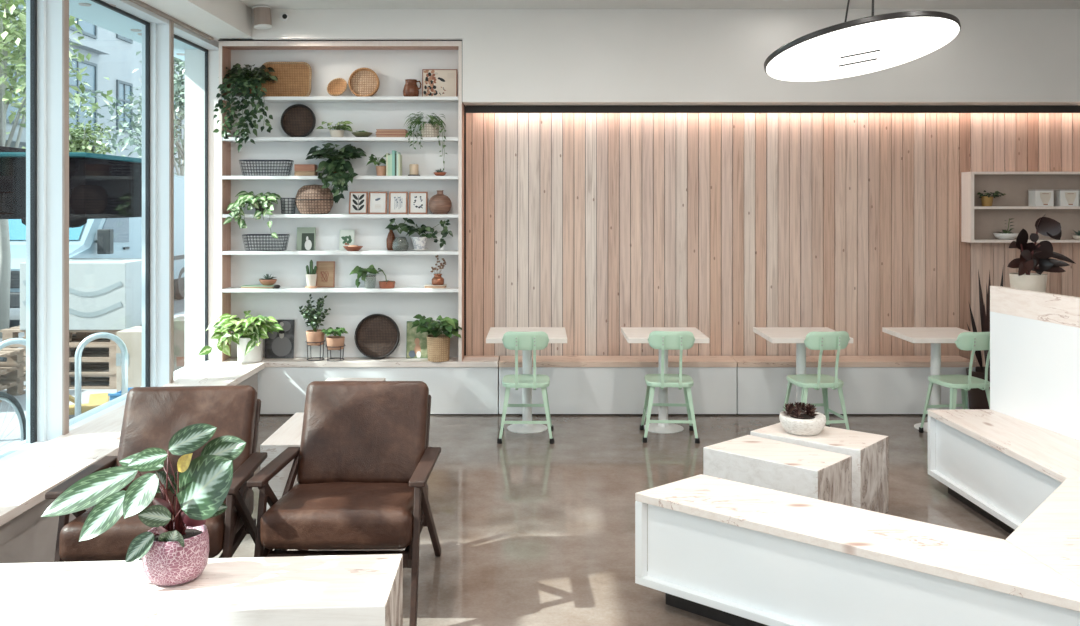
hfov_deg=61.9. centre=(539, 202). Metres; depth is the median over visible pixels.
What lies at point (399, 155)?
book
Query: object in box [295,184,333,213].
lidded basket
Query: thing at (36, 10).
window
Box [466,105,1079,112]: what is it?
light strip
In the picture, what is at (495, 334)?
cafe table
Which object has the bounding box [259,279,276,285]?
bowl
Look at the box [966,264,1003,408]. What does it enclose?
snake plant
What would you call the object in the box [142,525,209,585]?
pot
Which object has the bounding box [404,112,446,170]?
trailing plant
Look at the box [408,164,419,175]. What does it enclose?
candle
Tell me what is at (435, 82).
print
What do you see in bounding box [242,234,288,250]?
wire basket
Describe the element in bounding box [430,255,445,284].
copper vase
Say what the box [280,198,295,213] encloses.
wire basket
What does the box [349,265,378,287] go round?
potted plant
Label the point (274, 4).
ceiling
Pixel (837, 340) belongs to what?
metal chair
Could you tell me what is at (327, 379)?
table
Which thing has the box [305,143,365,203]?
trailing plant
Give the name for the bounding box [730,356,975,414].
bench
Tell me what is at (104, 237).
mirror
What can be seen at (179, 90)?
street tree
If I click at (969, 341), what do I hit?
metal chair
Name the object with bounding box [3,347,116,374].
pallet
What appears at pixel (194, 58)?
wall
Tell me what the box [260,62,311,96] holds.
woven tray
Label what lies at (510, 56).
wall
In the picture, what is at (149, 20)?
window
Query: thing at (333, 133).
potted plant
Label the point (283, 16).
wall sensor
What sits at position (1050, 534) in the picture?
bench
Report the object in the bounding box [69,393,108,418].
truck
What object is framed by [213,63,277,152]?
trailing plant
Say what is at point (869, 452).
table
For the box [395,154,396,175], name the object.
book
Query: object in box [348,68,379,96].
round basket
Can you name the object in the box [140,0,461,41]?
wall
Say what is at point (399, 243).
potted plant
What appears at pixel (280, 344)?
print
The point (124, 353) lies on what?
bike rack
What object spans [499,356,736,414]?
bench
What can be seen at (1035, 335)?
counter
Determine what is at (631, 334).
cafe table
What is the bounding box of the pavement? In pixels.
[0,311,184,450]
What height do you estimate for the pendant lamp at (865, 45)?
1.009 m
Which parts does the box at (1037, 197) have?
lid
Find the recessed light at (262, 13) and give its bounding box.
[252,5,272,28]
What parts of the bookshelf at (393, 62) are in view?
panel, shelf, shelf, shelf, shelf, shelf, shelf, shadow gap trim, panel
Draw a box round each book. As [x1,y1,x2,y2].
[240,285,273,288]
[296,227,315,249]
[375,132,406,134]
[376,129,407,132]
[376,135,407,136]
[386,153,389,175]
[388,155,389,175]
[390,154,391,175]
[392,150,396,175]
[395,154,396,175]
[397,152,400,175]
[398,154,401,175]
[424,284,446,288]
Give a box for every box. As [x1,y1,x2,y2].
[294,164,316,175]
[1028,189,1053,205]
[1054,189,1078,205]
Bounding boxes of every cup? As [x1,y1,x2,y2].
[1040,192,1050,203]
[1065,192,1075,203]
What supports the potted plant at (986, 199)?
on the wall shelf at (979, 223)
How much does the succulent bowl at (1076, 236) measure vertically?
0.096 m
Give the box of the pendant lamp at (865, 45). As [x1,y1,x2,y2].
[764,0,960,81]
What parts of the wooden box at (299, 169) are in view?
lid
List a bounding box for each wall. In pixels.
[0,365,190,453]
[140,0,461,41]
[185,49,218,365]
[462,9,1079,105]
[464,105,1079,366]
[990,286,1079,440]
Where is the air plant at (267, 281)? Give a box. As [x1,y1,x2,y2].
[259,274,277,285]
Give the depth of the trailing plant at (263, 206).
7.45 m
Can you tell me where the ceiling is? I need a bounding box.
[239,0,1079,8]
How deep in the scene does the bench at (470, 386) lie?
7.47 m
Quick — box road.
[0,297,184,347]
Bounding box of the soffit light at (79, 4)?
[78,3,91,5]
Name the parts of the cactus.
arm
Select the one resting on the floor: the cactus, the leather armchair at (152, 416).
the leather armchair at (152, 416)
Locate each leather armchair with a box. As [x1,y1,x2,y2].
[45,385,267,561]
[247,381,440,625]
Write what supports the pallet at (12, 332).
on the pallet at (112, 351)
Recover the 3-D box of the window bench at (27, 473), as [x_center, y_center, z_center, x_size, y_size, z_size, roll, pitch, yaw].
[-2.555,1.541,5.710,0.570,0.448,3.940,0,0,0]
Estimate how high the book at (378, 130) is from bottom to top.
0.022 m
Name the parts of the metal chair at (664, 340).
leg, leg, rail, seat, rail, backrest, leg, leg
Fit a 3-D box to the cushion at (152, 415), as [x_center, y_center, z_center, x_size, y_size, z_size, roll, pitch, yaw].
[-1.652,1.110,4.213,0.595,0.474,0.296,0,0,-5]
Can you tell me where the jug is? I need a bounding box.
[403,79,421,96]
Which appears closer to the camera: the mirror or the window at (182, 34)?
the window at (182, 34)
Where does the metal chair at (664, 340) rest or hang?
on the floor
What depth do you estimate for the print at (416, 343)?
7.64 m
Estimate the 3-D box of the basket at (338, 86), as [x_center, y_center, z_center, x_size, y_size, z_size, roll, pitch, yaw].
[-1.714,-0.980,7.611,0.170,0.158,0.060,0,0,0]
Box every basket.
[239,160,293,175]
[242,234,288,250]
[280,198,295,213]
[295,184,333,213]
[327,78,346,95]
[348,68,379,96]
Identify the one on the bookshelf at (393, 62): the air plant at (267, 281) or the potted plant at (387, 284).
the potted plant at (387, 284)
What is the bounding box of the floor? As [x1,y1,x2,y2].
[213,411,1009,625]
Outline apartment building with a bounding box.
[0,0,184,174]
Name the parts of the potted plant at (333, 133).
pot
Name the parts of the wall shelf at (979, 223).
panel, shelf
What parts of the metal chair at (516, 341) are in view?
leg, rail, rail, backrest, seat, leg, leg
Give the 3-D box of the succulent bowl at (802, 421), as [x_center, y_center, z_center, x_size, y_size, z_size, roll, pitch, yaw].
[1.528,1.255,5.240,0.264,0.159,0.264,0,0,0]
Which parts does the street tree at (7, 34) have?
crown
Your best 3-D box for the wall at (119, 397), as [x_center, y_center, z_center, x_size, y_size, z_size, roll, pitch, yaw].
[-2.860,1.597,5.705,0.280,0.435,3.970,0,0,0]
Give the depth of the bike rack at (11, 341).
6.93 m
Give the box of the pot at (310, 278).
[306,274,316,285]
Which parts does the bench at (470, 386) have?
seat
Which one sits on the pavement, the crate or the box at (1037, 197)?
the crate
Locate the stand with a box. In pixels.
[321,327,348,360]
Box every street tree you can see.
[0,0,126,337]
[22,119,119,154]
[69,51,184,175]
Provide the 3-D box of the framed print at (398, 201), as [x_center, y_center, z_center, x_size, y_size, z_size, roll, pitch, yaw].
[-1.199,-0.001,7.616,0.155,0.190,0.040,0,0,0]
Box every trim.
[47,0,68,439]
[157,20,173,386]
[464,356,498,356]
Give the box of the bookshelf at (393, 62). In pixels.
[218,40,463,361]
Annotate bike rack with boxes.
[0,338,25,349]
[75,332,127,416]
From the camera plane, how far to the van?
9.35 m
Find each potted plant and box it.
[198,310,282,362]
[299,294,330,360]
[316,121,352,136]
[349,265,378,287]
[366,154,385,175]
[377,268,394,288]
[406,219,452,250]
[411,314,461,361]
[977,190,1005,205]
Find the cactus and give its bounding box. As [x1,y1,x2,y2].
[305,260,316,288]
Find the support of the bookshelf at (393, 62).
on the bench at (470, 386)
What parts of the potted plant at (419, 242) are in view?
pot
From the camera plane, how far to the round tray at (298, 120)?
7.62 m
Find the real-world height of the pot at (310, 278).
0.100 m
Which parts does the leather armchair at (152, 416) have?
leg, leg, armrest, leg, seat frame, leg, armrest, post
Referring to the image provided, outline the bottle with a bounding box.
[386,230,394,249]
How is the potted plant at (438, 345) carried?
on the bench at (470, 386)
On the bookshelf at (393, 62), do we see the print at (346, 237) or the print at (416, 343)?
the print at (346, 237)
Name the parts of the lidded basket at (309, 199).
lid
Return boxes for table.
[0,554,402,625]
[260,413,303,510]
[325,378,385,380]
[486,327,566,432]
[621,327,709,432]
[703,435,851,506]
[750,423,888,513]
[753,327,852,402]
[882,327,970,431]
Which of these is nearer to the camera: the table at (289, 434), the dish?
the table at (289, 434)
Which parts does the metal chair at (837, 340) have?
leg, leg, rail, seat, leg, backrest, rail, rail, leg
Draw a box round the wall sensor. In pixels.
[279,12,287,20]
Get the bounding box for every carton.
[20,258,141,329]
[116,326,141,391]
[174,316,184,370]
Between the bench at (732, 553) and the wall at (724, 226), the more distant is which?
the wall at (724, 226)
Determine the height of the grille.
0.260 m
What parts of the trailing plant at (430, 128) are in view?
stem, pot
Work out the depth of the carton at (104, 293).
8.82 m
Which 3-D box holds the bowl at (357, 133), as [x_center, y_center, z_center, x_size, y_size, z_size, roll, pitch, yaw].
[-1.491,-0.577,7.540,0.176,0.061,0.176,0,0,0]
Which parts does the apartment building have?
pane, pane, pane, pane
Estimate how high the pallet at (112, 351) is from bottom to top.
0.144 m
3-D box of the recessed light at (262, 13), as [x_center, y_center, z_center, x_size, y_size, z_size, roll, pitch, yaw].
[-2.251,-1.526,7.313,0.158,0.216,0.174,0,0,0]
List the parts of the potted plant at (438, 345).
stem, pot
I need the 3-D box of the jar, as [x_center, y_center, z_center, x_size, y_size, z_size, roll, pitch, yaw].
[-0.858,0.641,7.565,0.104,0.092,0.104,0,0,0]
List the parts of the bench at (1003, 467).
frame, panel, seat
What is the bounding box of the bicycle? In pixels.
[0,357,25,450]
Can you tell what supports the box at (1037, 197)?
on the wall shelf at (979, 223)
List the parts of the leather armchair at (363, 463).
leg, armrest, leg, seat frame, leg, armrest, post, leg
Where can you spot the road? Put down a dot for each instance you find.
(179, 304)
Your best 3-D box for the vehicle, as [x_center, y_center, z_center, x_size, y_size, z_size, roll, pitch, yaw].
[-8.060,0.695,16.430,2.240,2.500,5.780,0,0,0]
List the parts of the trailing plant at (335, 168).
stem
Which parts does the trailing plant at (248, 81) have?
stem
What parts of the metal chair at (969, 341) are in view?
leg, rail, leg, seat, leg, backrest, leg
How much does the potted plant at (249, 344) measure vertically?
0.411 m
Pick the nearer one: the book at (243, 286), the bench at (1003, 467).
the bench at (1003, 467)
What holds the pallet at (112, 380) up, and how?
on the pavement
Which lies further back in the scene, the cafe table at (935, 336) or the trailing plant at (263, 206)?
the trailing plant at (263, 206)
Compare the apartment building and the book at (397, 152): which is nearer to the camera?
the book at (397, 152)
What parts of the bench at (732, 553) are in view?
frame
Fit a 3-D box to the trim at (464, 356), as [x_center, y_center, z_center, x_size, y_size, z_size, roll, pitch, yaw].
[-0.502,1.541,7.730,0.305,0.448,0.070,0,0,0]
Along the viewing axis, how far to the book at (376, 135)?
7.50 m
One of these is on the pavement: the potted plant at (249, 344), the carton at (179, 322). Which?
the carton at (179, 322)
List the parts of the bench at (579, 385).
seat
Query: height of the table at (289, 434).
0.430 m
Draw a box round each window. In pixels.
[0,0,213,458]
[69,0,167,425]
[174,23,218,375]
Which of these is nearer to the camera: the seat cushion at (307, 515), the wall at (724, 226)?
the seat cushion at (307, 515)
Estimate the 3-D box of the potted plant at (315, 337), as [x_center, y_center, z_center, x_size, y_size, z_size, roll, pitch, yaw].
[-1.892,1.039,7.544,0.252,0.552,0.187,0,0,-23]
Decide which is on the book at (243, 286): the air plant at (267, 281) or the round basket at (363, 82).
the air plant at (267, 281)
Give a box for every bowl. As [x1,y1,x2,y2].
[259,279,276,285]
[351,131,371,136]
[434,169,445,175]
[779,402,825,435]
[993,218,1018,239]
[1072,229,1079,239]
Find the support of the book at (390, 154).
on the bookshelf at (393, 62)
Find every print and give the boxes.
[265,320,294,357]
[339,230,354,249]
[349,192,367,213]
[368,192,386,213]
[389,192,407,213]
[406,321,441,357]
[409,192,427,213]
[422,69,456,96]
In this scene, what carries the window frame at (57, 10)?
attached to the wall at (119, 397)
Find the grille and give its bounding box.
[10,271,19,287]
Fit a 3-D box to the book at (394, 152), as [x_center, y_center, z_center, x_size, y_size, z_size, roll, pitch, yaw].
[-1.220,-0.332,7.550,0.022,0.212,0.130,0,0,0]
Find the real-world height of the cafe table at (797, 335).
0.750 m
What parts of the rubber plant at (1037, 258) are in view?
pot, stem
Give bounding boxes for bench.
[0,361,264,562]
[217,357,498,414]
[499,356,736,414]
[635,474,1079,625]
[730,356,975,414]
[928,409,1079,533]
[1005,478,1079,585]
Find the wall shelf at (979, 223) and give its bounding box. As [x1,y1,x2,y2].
[961,172,1079,242]
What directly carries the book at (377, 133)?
on the book at (376, 135)
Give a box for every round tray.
[281,104,315,136]
[355,314,399,358]
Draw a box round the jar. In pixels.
[432,273,443,284]
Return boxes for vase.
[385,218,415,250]
[428,190,451,213]
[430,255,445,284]
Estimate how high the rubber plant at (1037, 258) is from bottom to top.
0.642 m
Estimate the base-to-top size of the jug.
0.152 m
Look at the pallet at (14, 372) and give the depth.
8.53 m
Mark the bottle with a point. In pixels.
(390, 238)
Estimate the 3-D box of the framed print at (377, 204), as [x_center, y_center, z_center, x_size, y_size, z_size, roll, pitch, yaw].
[-1.372,-0.001,7.616,0.155,0.190,0.040,0,0,0]
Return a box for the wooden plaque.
[316,261,334,286]
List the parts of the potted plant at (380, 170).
pot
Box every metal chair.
[497,331,553,443]
[640,331,699,442]
[783,331,849,429]
[919,332,989,432]
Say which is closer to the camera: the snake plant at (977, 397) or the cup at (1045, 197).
the snake plant at (977, 397)
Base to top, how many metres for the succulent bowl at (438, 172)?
0.064 m
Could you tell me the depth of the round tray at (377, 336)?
7.62 m
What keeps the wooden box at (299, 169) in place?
on the bookshelf at (393, 62)
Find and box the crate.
[108,388,131,400]
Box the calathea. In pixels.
[41,423,245,585]
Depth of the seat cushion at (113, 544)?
3.60 m
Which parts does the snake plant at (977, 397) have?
planter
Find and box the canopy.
[69,0,196,60]
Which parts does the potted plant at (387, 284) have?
pot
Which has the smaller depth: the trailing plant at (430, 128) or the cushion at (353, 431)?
the cushion at (353, 431)
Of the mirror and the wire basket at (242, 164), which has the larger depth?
the mirror
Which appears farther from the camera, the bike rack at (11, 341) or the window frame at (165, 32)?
the bike rack at (11, 341)
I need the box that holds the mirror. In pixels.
[96,229,113,253]
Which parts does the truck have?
handle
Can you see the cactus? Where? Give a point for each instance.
(311, 276)
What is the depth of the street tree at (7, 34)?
12.17 m
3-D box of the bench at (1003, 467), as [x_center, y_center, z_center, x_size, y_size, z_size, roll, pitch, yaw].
[2.742,1.520,4.880,0.646,0.490,1.384,0,0,-2]
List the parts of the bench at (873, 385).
seat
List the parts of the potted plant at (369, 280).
pot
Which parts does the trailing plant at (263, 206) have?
pot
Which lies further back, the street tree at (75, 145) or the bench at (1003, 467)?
the street tree at (75, 145)
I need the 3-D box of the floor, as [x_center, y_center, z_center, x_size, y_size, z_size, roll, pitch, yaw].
[1.680,1.825,1.915,9.840,0.120,12.230,0,0,0]
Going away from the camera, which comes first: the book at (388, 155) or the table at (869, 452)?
the table at (869, 452)
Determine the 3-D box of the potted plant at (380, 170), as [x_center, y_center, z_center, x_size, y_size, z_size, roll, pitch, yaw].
[-1.369,-0.319,7.545,0.172,0.187,0.120,0,0,-19]
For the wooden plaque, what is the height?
0.220 m
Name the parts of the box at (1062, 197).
lid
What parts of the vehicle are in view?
moulding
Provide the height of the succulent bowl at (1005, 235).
0.180 m
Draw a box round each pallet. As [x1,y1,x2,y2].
[0,325,141,344]
[0,348,25,370]
[0,362,116,388]
[0,363,25,386]
[0,378,25,402]
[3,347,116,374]
[4,333,116,359]
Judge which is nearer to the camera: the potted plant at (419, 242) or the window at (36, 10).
the window at (36, 10)
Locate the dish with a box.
[343,245,362,250]
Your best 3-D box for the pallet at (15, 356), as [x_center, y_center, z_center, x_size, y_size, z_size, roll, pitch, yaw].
[-5.532,1.464,8.200,1.200,0.144,0.860,0,0,0]
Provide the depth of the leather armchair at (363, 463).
4.16 m
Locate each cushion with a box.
[59,487,253,561]
[116,385,256,490]
[260,482,427,549]
[297,381,428,483]
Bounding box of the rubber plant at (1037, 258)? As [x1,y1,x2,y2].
[1007,214,1075,291]
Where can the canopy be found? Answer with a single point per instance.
(89, 11)
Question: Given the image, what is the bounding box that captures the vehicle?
[8,175,184,307]
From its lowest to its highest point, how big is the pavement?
0.140 m
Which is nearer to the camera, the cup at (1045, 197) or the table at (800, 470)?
the table at (800, 470)
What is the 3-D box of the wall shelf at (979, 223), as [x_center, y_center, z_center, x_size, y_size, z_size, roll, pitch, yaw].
[4.536,0.035,7.694,1.788,0.600,0.168,0,0,0]
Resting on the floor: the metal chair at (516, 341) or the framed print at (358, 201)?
the metal chair at (516, 341)
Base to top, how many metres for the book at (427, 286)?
0.026 m
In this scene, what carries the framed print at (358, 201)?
on the bookshelf at (393, 62)
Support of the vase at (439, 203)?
on the bookshelf at (393, 62)
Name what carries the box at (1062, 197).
on the wall shelf at (979, 223)
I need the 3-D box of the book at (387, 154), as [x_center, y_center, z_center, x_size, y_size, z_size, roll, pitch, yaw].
[-1.273,-0.321,7.550,0.012,0.190,0.130,0,0,0]
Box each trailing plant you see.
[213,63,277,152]
[224,191,280,238]
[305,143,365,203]
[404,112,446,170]
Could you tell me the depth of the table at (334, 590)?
3.08 m
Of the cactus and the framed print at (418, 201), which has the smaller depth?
the cactus
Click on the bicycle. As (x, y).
(4, 396)
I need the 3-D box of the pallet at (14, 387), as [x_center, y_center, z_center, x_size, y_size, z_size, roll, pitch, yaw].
[-5.532,1.753,8.200,1.200,0.144,0.860,0,0,0]
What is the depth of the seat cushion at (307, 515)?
3.73 m

